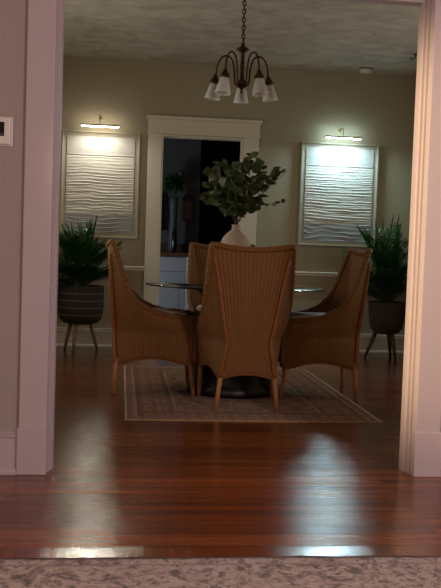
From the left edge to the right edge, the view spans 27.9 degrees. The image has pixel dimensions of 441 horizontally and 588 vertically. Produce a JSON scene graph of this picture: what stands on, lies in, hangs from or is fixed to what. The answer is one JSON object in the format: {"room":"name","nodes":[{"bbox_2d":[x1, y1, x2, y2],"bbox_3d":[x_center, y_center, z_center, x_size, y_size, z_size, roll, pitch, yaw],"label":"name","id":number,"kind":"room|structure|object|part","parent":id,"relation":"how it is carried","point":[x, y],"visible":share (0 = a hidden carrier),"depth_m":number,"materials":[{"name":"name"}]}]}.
{"room":"living room","nodes":[
{"label":"living room","id":0,"kind":"room"},
{"bbox_2d":[0,0,27,428],"bbox_3d":[-2.111,-0.640,3.628,2.783,2.736,0.125,2,3,-6],"label":"wall","id":1,"kind":"structure","parent":0,"point":[13,13],"depth_m":3.72,"materials":[{"name":"paint"}]},
{"bbox_2d":[0,117,12,146],"bbox_3d":[-0.931,-0.677,3.679,0.134,0.122,0.029,2,3,-6],"label":"thermostat","id":2,"kind":"object","parent":1,"relation":"attached to","point":[6,123],"visible":1,"depth_m":3.67,"materials":[{"name":"white plastic"}]},
{"bbox_2d":[0,428,16,474],"bbox_3d":[-2.197,0.632,3.612,2.681,0.192,0.028,2,3,-6],"label":"baseboard","id":3,"kind":"structure","parent":1,"relation":"attached to","point":[8,437],"depth_m":3.75,"materials":[{"name":"white paint"}]},
{"bbox_2d":[16,428,46,474],"bbox_3d":[-0.802,0.667,3.768,0.125,0.200,0.031,2,3,-6],"label":"trim","id":4,"kind":"structure","parent":1,"relation":"attached to","point":[31,450],"depth_m":3.75,"materials":[{"name":"white paint"}]},
{"bbox_2d":[18,0,56,427],"bbox_3d":[-0.764,-0.443,3.715,0.117,2.025,0.021,2,3,-6],"label":"trim","id":5,"kind":"structure","parent":1,"relation":"attached to","point":[42,14],"depth_m":3.71,"materials":[{"name":"white paint"}]},
{"bbox_2d":[46,0,64,472],"bbox_3d":[-0.718,-0.295,3.801,0.043,2.124,0.135,2,3,-6],"label":"trim","id":6,"kind":"structure","parent":1,"relation":"attached to","point":[60,3],"depth_m":3.79,"materials":[{"name":"white paint"}]},
{"bbox_2d":[160,138,200,252],"bbox_3d":[-1.358,-0.994,10.878,2.185,2.736,0.100,2,3,-6],"label":"wall","id":7,"kind":"structure","parent":0,"point":[183,156],"depth_m":10.91,"materials":[{"name":"paint"}]},
{"bbox_2d":[161,191,168,229],"bbox_3d":[-0.705,-1.024,10.875,0.190,0.481,0.048,2,3,-6],"label":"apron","id":8,"kind":"object","parent":7,"relation":"hanging from","point":[165,206],"visible":0.63,"depth_m":10.87,"materials":[{"name":"fabric"}]},
{"bbox_2d":[160,243,186,251],"bbox_3d":[-0.968,-0.580,10.869,1.120,0.103,0.040,2,3,-6],"label":"backsplash","id":9,"kind":"structure","parent":7,"relation":"attached to","point":[163,246],"depth_m":10.90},
{"bbox_2d":[182,195,193,220],"bbox_3d":[-0.405,-1.052,10.899,0.160,0.315,0.061,2,3,-6],"label":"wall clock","id":10,"kind":"object","parent":7,"relation":"attached to","point":[187,200],"visible":1,"depth_m":10.87,"materials":[{"name":"brown wood"}]},
{"bbox_3d":[-0.403,-1.026,10.875,0.090,0.205,0.006,2,3,-6],"label":"panel","id":11,"kind":"part","parent":10,"relation":"part of","materials":[{"name":"brown glass"}]},
{"bbox_3d":[-0.400,-1.187,10.892,0.160,0.045,0.061,2,3,-6],"label":"crown","id":12,"kind":"part","parent":10,"relation":"part of","materials":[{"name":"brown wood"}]},
{"bbox_2d":[198,140,240,244],"bbox_3d":[-0.641,-1.003,11.512,3.750,2.736,0.100,2,3,-6],"label":"wall","id":13,"kind":"structure","parent":0,"point":[213,225],"depth_m":11.51,"materials":[{"name":"black"}]},
{"bbox_2d":[0,346,440,557],"bbox_3d":[0.009,0.776,5.083,7.600,0.100,13.200,2,3,-6],"label":"floor","id":14,"kind":"structure","parent":0,"point":[115,487],"depth_m":3.70,"materials":[{"name":"brown wood"}]},
{"bbox_2d":[57,213,121,352],"bbox_3d":[-1.392,-0.103,7.938,0.996,1.268,0.874,2,3,-6],"label":"potted palm","id":15,"kind":"object","parent":14,"relation":"on","point":[78,302],"visible":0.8,"depth_m":7.95,"materials":[{"name":"plant"}]},
{"bbox_3d":[-1.413,0.382,8.208,0.105,0.271,0.041,4,4,31],"label":"leg","id":16,"kind":"part","parent":15,"relation":"part of","materials":[{"name":"brown wood"}]},
{"bbox_3d":[-1.318,0.396,7.996,0.042,0.270,0.098,3,3,13],"label":"leg","id":17,"kind":"part","parent":15,"relation":"part of","materials":[{"name":"brown wood"}]},
{"bbox_2d":[57,284,103,324],"bbox_3d":[-1.282,0.097,8.111,0.426,0.352,0.426,2,3,-6],"label":"pot","id":18,"kind":"object","parent":15,"relation":"on","point":[77,304],"depth_m":7.94,"materials":[{"name":"grey ceramic"}]},
{"bbox_3d":[-1.180,0.389,8.219,0.107,0.271,0.041,-1,4,-42],"label":"leg","id":19,"kind":"part","parent":15,"relation":"part of","materials":[{"name":"brown wood"}]},
{"bbox_2d":[159,256,188,309],"bbox_3d":[-0.944,-0.028,10.561,1.090,0.868,0.708,2,3,-6],"label":"base cabinet","id":20,"kind":"object","parent":14,"relation":"on","point":[172,268],"visible":0.21,"depth_m":10.25,"materials":[{"name":"white paint"}]},
{"bbox_3d":[-0.665,0.037,10.255,0.490,0.590,0.024,2,3,-6],"label":"door","id":21,"kind":"part","parent":20,"relation":"part of","materials":[{"name":"white paint"}]},
{"bbox_3d":[-0.652,-0.342,10.238,0.490,0.150,0.020,2,3,-6],"label":"drawer","id":22,"kind":"part","parent":20,"relation":"part of","materials":[{"name":"white paint"}]},
{"bbox_2d":[160,252,188,256],"bbox_3d":[-0.932,-0.484,10.521,1.120,0.045,0.740,2,3,-6],"label":"countertop","id":23,"kind":"structure","parent":20,"relation":"on","point":[175,254],"depth_m":10.20,"materials":[{"name":"brown wood"}]},
{"bbox_2d":[167,197,177,251],"bbox_3d":[-0.572,-0.832,10.632,0.116,0.660,0.116,2,3,-6],"label":"vase","id":24,"kind":"object","parent":23,"relation":"on","point":[173,201],"visible":0.71,"depth_m":10.59,"materials":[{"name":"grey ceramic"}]},
{"bbox_2d":[162,171,185,196],"bbox_3d":[-0.559,-1.319,10.610,0.290,0.308,0.286,3,3,26],"label":"bouquet","id":25,"kind":"object","parent":24,"relation":"in","point":[173,182],"visible":1,"depth_m":10.57,"materials":[{"name":"green plant"}]},
{"bbox_2d":[171,226,175,251],"bbox_3d":[-0.548,-0.642,10.404,0.054,0.306,0.054,2,3,-6],"label":"bottle","id":26,"kind":"object","parent":23,"relation":"on","point":[173,242],"visible":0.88,"depth_m":10.38,"materials":[{"name":"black glass"}]},
{"bbox_2d":[0,556,440,587],"bbox_3d":[0.376,0.906,1.779,4.009,0.011,2.157,2,3,-6],"label":"area rug","id":27,"kind":"object","parent":14,"relation":"on","point":[241,571],"visible":1,"depth_m":2.68,"materials":[{"name":"carpet"}]},
{"bbox_2d":[124,366,382,422],"bbox_3d":[0.081,0.667,6.188,1.504,0.006,2.241,2,3,-6],"label":"area rug","id":28,"kind":"object","parent":14,"relation":"on","point":[152,393],"visible":0.71,"depth_m":5.64,"materials":[{"name":"fabric"}]},
{"bbox_2d":[105,239,197,396],"bbox_3d":[-0.476,0.147,6.032,0.634,1.020,0.568,2,3,-6],"label":"dining chair","id":29,"kind":"object","parent":28,"relation":"on","point":[141,329],"visible":1,"depth_m":5.81,"materials":[{"name":"wicker"}]},
{"bbox_3d":[-0.691,0.521,5.866,0.033,0.278,0.081,4,3,28],"label":"leg","id":30,"kind":"part","parent":29,"relation":"part of","materials":[{"name":"brown wood"}]},
{"bbox_2d":[152,307,185,314],"bbox_3d":[-0.469,0.163,6.034,0.460,0.125,0.471,2,3,-6],"label":"seat cushion","id":31,"kind":"object","parent":29,"relation":"on","point":[177,311],"depth_m":5.95,"materials":[{"name":"beige fabric"}]},
{"bbox_3d":[-0.244,0.500,6.320,0.056,0.302,0.030,1,3,-22],"label":"leg","id":32,"kind":"part","parent":29,"relation":"part of","materials":[{"name":"brown wood"}]},
{"bbox_3d":[-0.190,0.527,5.843,0.056,0.302,0.030,2,3,9],"label":"leg","id":33,"kind":"part","parent":29,"relation":"part of","materials":[{"name":"brown wood"}]},
{"bbox_2d":[187,242,255,367],"bbox_3d":[0.033,0.129,6.650,0.568,1.020,0.634,2,3,-6],"label":"dining chair","id":34,"kind":"object","parent":28,"relation":"on","point":[198,252],"visible":0.17,"depth_m":6.84,"materials":[{"name":"wicker"}]},
{"bbox_2d":[196,305,200,316],"bbox_3d":[0.034,0.145,6.642,0.471,0.125,0.460,2,3,-6],"label":"seat cushion","id":35,"kind":"object","parent":34,"relation":"on","point":[198,307],"depth_m":6.39,"materials":[{"name":"beige fabric"}]},
{"bbox_2d":[146,281,324,398],"bbox_3d":[0.087,0.305,6.073,1.220,0.730,1.220,2,3,-6],"label":"dining table","id":36,"kind":"object","parent":28,"relation":"on","point":[237,387],"visible":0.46,"depth_m":5.83,"materials":[{"name":"clear glass"}]},
{"bbox_2d":[220,224,250,246],"bbox_3d":[0.099,-0.266,6.043,0.216,0.412,0.216,2,3,-6],"label":"vase","id":37,"kind":"object","parent":36,"relation":"on","point":[235,237],"visible":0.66,"depth_m":5.97,"materials":[{"name":"beige ceramic"}]},
{"bbox_2d":[195,151,287,224],"bbox_3d":[0.128,-0.651,5.989,0.538,0.663,0.480,4,3,29],"label":"leafy branches","id":38,"kind":"object","parent":37,"relation":"in","point":[232,199],"visible":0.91,"depth_m":5.97,"materials":[{"name":"green plant"}]},
{"bbox_2d":[196,241,296,411],"bbox_3d":[0.148,0.190,5.567,0.568,1.020,0.634,2,3,-6],"label":"dining chair","id":39,"kind":"object","parent":28,"relation":"on","point":[248,293],"visible":1,"depth_m":5.31,"materials":[{"name":"wicker"}]},
{"bbox_3d":[-0.134,0.526,5.830,0.030,0.302,0.056,1,3,-22],"label":"leg","id":40,"kind":"part","parent":39,"relation":"part of","materials":[{"name":"brown wood"}]},
{"bbox_3d":[-0.001,0.568,5.348,0.081,0.278,0.033,-1,4,-40],"label":"leg","id":41,"kind":"part","parent":39,"relation":"part of","materials":[{"name":"brown wood"}]},
{"bbox_3d":[0.344,0.539,5.884,0.030,0.302,0.056,2,3,9],"label":"leg","id":42,"kind":"part","parent":39,"relation":"part of","materials":[{"name":"brown wood"}]},
{"bbox_3d":[0.320,0.577,5.384,0.081,0.278,0.033,4,3,28],"label":"leg","id":43,"kind":"part","parent":39,"relation":"part of","materials":[{"name":"brown wood"}]},
{"bbox_2d":[278,248,372,398],"bbox_3d":[0.675,0.183,6.106,0.634,1.020,0.568,2,3,-6],"label":"dining chair","id":44,"kind":"object","parent":28,"relation":"on","point":[327,332],"visible":0.91,"depth_m":5.90,"materials":[{"name":"wicker"}]},
{"bbox_3d":[0.418,0.547,5.856,0.056,0.302,0.030,1,3,-22],"label":"leg","id":45,"kind":"part","parent":44,"relation":"part of","materials":[{"name":"brown wood"}]},
{"bbox_2d":[289,312,324,318],"bbox_3d":[0.666,0.198,6.106,0.460,0.125,0.471,2,3,-6],"label":"seat cushion","id":46,"kind":"object","parent":44,"relation":"on","point":[294,315],"depth_m":5.98,"materials":[{"name":"beige fabric"}]},
{"bbox_3d":[0.865,0.551,6.311,0.033,0.278,0.081,4,3,28],"label":"leg","id":47,"kind":"part","parent":44,"relation":"part of","materials":[{"name":"brown wood"}]},
{"bbox_3d":[0.900,0.569,5.990,0.033,0.278,0.081,-1,4,-40],"label":"leg","id":48,"kind":"part","parent":44,"relation":"part of","materials":[{"name":"brown wood"}]},
{"bbox_2d":[341,214,408,360],"bbox_3d":[1.575,-0.067,8.188,0.764,1.374,1.034,2,3,-6],"label":"potted palm","id":49,"kind":"object","parent":14,"relation":"on","point":[387,315],"visible":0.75,"depth_m":8.20,"materials":[{"name":"plant"}]},
{"bbox_3d":[1.415,0.471,8.341,0.128,0.273,0.041,2,3,6],"label":"leg","id":50,"kind":"part","parent":49,"relation":"part of","materials":[{"name":"brown wood"}]},
{"bbox_2d":[368,301,405,334],"bbox_3d":[1.559,0.224,8.318,0.352,0.301,0.352,2,3,-6],"label":"pot","id":51,"kind":"object","parent":49,"relation":"on","point":[385,317],"depth_m":8.18,"materials":[{"name":"brown ceramic"}]},
{"bbox_3d":[1.606,0.472,8.446,0.042,0.271,0.107,3,3,27],"label":"leg","id":52,"kind":"part","parent":49,"relation":"part of","materials":[{"name":"brown wood"}]},
{"bbox_3d":[1.605,0.484,8.215,0.042,0.271,0.108,1,3,-26],"label":"leg","id":53,"kind":"part","parent":49,"relation":"part of","materials":[{"name":"brown wood"}]},
{"bbox_2d":[57,56,415,335],"bbox_3d":[-0.044,-0.831,8.625,4.300,2.736,0.120,2,3,-6],"label":"wall","id":54,"kind":"structure","parent":0,"point":[311,105],"depth_m":8.60,"materials":[{"name":"paint"}]},
{"bbox_2d":[56,327,111,346],"bbox_3d":[-1.425,0.412,8.467,1.350,0.177,0.028,2,3,-6],"label":"baseboard","id":55,"kind":"structure","parent":54,"relation":"attached to","point":[84,338],"depth_m":8.48,"materials":[{"name":"beige paint"}]},
{"bbox_2d":[60,130,139,238],"bbox_3d":[-1.143,-1.036,8.410,0.732,1.001,0.039,2,3,-6],"label":"relief","id":56,"kind":"object","parent":54,"relation":"attached to","point":[100,170],"visible":0.95,"depth_m":8.40,"materials":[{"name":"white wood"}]},
{"bbox_2d":[81,115,118,127],"bbox_3d":[-1.129,-1.616,8.318,0.352,0.116,0.162,2,3,-6],"label":"picture light","id":57,"kind":"object","parent":54,"relation":"attached to","point":[100,117],"visible":1,"depth_m":8.25,"materials":[{"name":"gold metal"}]},
{"bbox_2d":[81,123,118,126],"bbox_3d":[-1.123,-1.567,8.252,0.352,0.026,0.026,2,3,-6],"label":"hood","id":58,"kind":"object","parent":57,"relation":"attached to","point":[82,124],"depth_m":8.24,"materials":[{"name":"gold metal"}]},
{"bbox_2d":[99,265,143,270],"bbox_3d":[-1.402,-0.261,8.432,1.350,0.040,0.026,2,3,-6],"label":"trim","id":59,"kind":"structure","parent":54,"relation":"attached to","point":[132,268],"depth_m":8.49,"materials":[{"name":"beige paint"}]},
{"bbox_2d":[143,133,161,304],"bbox_3d":[-0.657,-0.506,8.504,0.131,2.058,0.022,2,3,-6],"label":"trim","id":60,"kind":"structure","parent":54,"relation":"attached to","point":[154,140],"depth_m":8.48,"materials":[{"name":"beige paint"}]},
{"bbox_2d":[157,134,243,305],"bbox_3d":[-0.207,-0.494,8.626,0.793,2.051,0.140,2,3,-6],"label":"trim","id":61,"kind":"structure","parent":54,"relation":"attached to","point":[241,140],"depth_m":8.52,"materials":[{"name":"beige paint"}]},
{"bbox_2d":[148,119,259,136],"bbox_3d":[-0.154,-1.585,8.497,1.077,0.130,0.026,2,3,-6],"label":"trim","id":62,"kind":"structure","parent":54,"relation":"attached to","point":[154,125],"depth_m":8.48,"materials":[{"name":"beige paint"}]},
{"bbox_2d":[147,131,260,138],"bbox_3d":[-0.155,-1.524,8.496,1.093,0.016,0.033,2,3,-6],"label":"trim","id":63,"kind":"structure","parent":54,"relation":"attached to","point":[172,133],"depth_m":8.48,"materials":[{"name":"beige paint"}]},
{"bbox_2d":[146,115,262,124],"bbox_3d":[-0.150,-1.666,8.483,1.113,0.034,0.046,2,3,-6],"label":"trim","id":64,"kind":"structure","parent":54,"relation":"attached to","point":[147,116],"depth_m":8.46,"materials":[{"name":"beige paint"}]},
{"bbox_2d":[241,138,258,244],"bbox_3d":[0.267,-0.480,8.608,0.147,2.058,0.022,2,3,-6],"label":"trim","id":65,"kind":"structure","parent":54,"relation":"attached to","point":[248,224],"depth_m":8.58,"materials":[{"name":"beige paint"}]},
{"bbox_2d":[295,271,370,276],"bbox_3d":[1.145,-0.189,8.720,1.640,0.040,0.026,2,3,-6],"label":"trim","id":66,"kind":"structure","parent":54,"relation":"attached to","point":[327,274],"depth_m":8.69,"materials":[{"name":"beige paint"}]},
{"bbox_2d":[297,142,378,246],"bbox_3d":[1.153,-0.968,8.669,0.769,1.000,0.039,2,3,-6],"label":"relief","id":67,"kind":"object","parent":54,"relation":"attached to","point":[339,181],"visible":0.97,"depth_m":8.66,"materials":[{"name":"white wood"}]},
{"bbox_2d":[325,128,361,139],"bbox_3d":[1.174,-1.551,8.577,0.352,0.116,0.162,2,3,-6],"label":"picture light","id":68,"kind":"object","parent":54,"relation":"attached to","point":[339,130],"visible":1,"depth_m":8.51,"materials":[{"name":"gold metal"}]},
{"bbox_2d":[325,135,361,138],"bbox_3d":[1.180,-1.502,8.512,0.352,0.026,0.026,2,3,-6],"label":"hood","id":69,"kind":"object","parent":68,"relation":"attached to","point":[326,136],"depth_m":8.50,"materials":[{"name":"gold metal"}]},
{"bbox_2d":[359,335,404,353],"bbox_3d":[1.123,0.484,8.754,1.640,0.177,0.028,2,3,-6],"label":"baseboard","id":70,"kind":"structure","parent":54,"relation":"attached to","point":[380,345],"depth_m":8.80,"materials":[{"name":"beige paint"}]},
{"bbox_2d":[63,0,418,75],"bbox_3d":[0.105,-2.054,4.935,7.600,0.100,13.200,2,3,-6],"label":"ceiling","id":71,"kind":"structure","parent":0,"point":[316,35],"depth_m":7.18,"materials":[{"name":"white paint"}]},
{"bbox_2d":[204,0,277,103],"bbox_3d":[0.159,-1.685,5.982,0.496,0.741,0.492,2,3,-6],"label":"chandelier","id":72,"kind":"object","parent":71,"relation":"hanging from","point":[217,87],"visible":1,"depth_m":5.96,"materials":[{"name":"brown metal"}]},
{"bbox_3d":[-0.055,-1.388,6.052,0.106,0.125,0.107,2,3,-6],"label":"lamp shade","id":73,"kind":"part","parent":72,"relation":"part of","materials":[{"name":"white glass"}]},
{"bbox_2d":[210,74,218,83],"bbox_3d":[-0.038,-1.464,6.043,0.068,0.068,0.068,2,3,-6],"label":"socket","id":74,"kind":"object","parent":72,"relation":"attached to","point":[214,80],"depth_m":6.02,"materials":[{"name":"brown metal"}]},
{"bbox_3d":[0.017,-1.373,5.818,0.107,0.125,0.106,2,3,-6],"label":"lamp shade","id":75,"kind":"part","parent":72,"relation":"part of","materials":[{"name":"white glass"}]},
{"bbox_2d":[220,68,229,77],"bbox_3d":[0.029,-1.450,5.826,0.068,0.068,0.068,2,3,-6],"label":"socket","id":76,"kind":"object","parent":72,"relation":"attached to","point":[224,74],"depth_m":5.80,"materials":[{"name":"brown metal"}]},
{"bbox_3d":[0.037,-1.521,6.015,0.153,0.203,0.012,3,3,19],"label":"arm","id":77,"kind":"part","parent":72,"relation":"part of","materials":[{"name":"brown metal"}]},
{"bbox_3d":[0.077,-1.513,5.885,0.012,0.203,0.153,4,4,37],"label":"arm","id":78,"kind":"part","parent":72,"relation":"part of","materials":[{"name":"brown metal"}]},
{"bbox_3d":[0.145,-1.388,6.193,0.107,0.125,0.106,2,3,-6],"label":"lamp shade","id":79,"kind":"part","parent":72,"relation":"part of","materials":[{"name":"white glass"}]},
{"bbox_3d":[0.158,-1.854,5.960,0.023,0.351,0.023,4,4,38],"label":"chain","id":80,"kind":"part","parent":72,"relation":"part of","materials":[{"name":"brown metal"}]},
{"bbox_3d":[0.213,-1.508,5.883,0.012,0.203,0.153,0,4,-35],"label":"arm","id":81,"kind":"part","parent":72,"relation":"part of","materials":[{"name":"brown metal"}]},
{"bbox_3d":[0.257,-1.513,6.012,0.153,0.203,0.012,1,3,-17],"label":"arm","id":82,"kind":"part","parent":72,"relation":"part of","materials":[{"name":"brown metal"}]},
{"bbox_2d":[254,69,263,78],"bbox_3d":[0.256,-1.442,5.823,0.068,0.068,0.068,2,3,-6],"label":"socket","id":83,"kind":"object","parent":72,"relation":"attached to","point":[258,75],"depth_m":5.80,"materials":[{"name":"brown metal"}]},
{"bbox_3d":[0.262,-1.364,5.815,0.107,0.125,0.106,2,3,-6],"label":"lamp shade","id":84,"kind":"part","parent":72,"relation":"part of","materials":[{"name":"white glass"}]},
{"bbox_2d":[265,76,273,84],"bbox_3d":[0.329,-1.451,6.038,0.067,0.068,0.068,2,3,-6],"label":"socket","id":85,"kind":"object","parent":72,"relation":"attached to","point":[268,81],"depth_m":6.02,"materials":[{"name":"brown metal"}]},
{"bbox_3d":[0.341,-1.374,6.047,0.106,0.125,0.107,2,3,-6],"label":"lamp shade","id":86,"kind":"part","parent":72,"relation":"part of","materials":[{"name":"white glass"}]},
{"bbox_2d":[359,67,373,73],"bbox_3d":[1.383,-2.119,8.419,0.144,0.046,0.144,2,3,-6],"label":"smoke detector","id":87,"kind":"object","parent":71,"relation":"attached to","point":[363,70],"visible":1,"depth_m":8.37,"materials":[{"name":"grey plastic"}]},
{"bbox_3d":[2.388,-0.513,4.135,2.958,2.736,0.125,2,3,-6],"label":"wall","id":88,"kind":"structure","parent":0,"visible":0},
{"bbox_2d":[399,0,433,474],"bbox_3d":[0.887,-0.250,3.982,0.043,2.124,0.135,2,3,-6],"label":"trim","id":89,"kind":"structure","parent":88,"relation":"attached to","point":[426,10],"depth_m":3.97,"materials":[{"name":"white paint"}]},
{"bbox_2d":[412,431,440,476],"bbox_3d":[0.923,0.716,3.963,0.125,0.200,0.031,2,3,-6],"label":"trim","id":90,"kind":"structure","parent":88,"relation":"attached to","point":[426,456],"depth_m":3.95,"materials":[{"name":"white paint"}]},
{"bbox_2d":[414,0,440,431],"bbox_3d":[0.960,-0.395,3.909,0.117,2.025,0.021,2,3,-6],"label":"trim","id":91,"kind":"structure","parent":88,"relation":"attached to","point":[428,388],"depth_m":3.91,"materials":[{"name":"white paint"}]},
{"bbox_3d":[0.131,-1.648,3.821,1.658,0.591,0.125,2,3,-6],"label":"wall","id":92,"kind":"structure","parent":0,"visible":0},
{"bbox_2d":[330,0,424,5],"bbox_3d":[0.121,-1.334,3.836,1.654,0.040,0.135,2,3,-6],"label":"trim","id":93,"kind":"structure","parent":92,"relation":"attached to","point":[391,2],"depth_m":3.94,"materials":[{"name":"white paint"}]}
]}

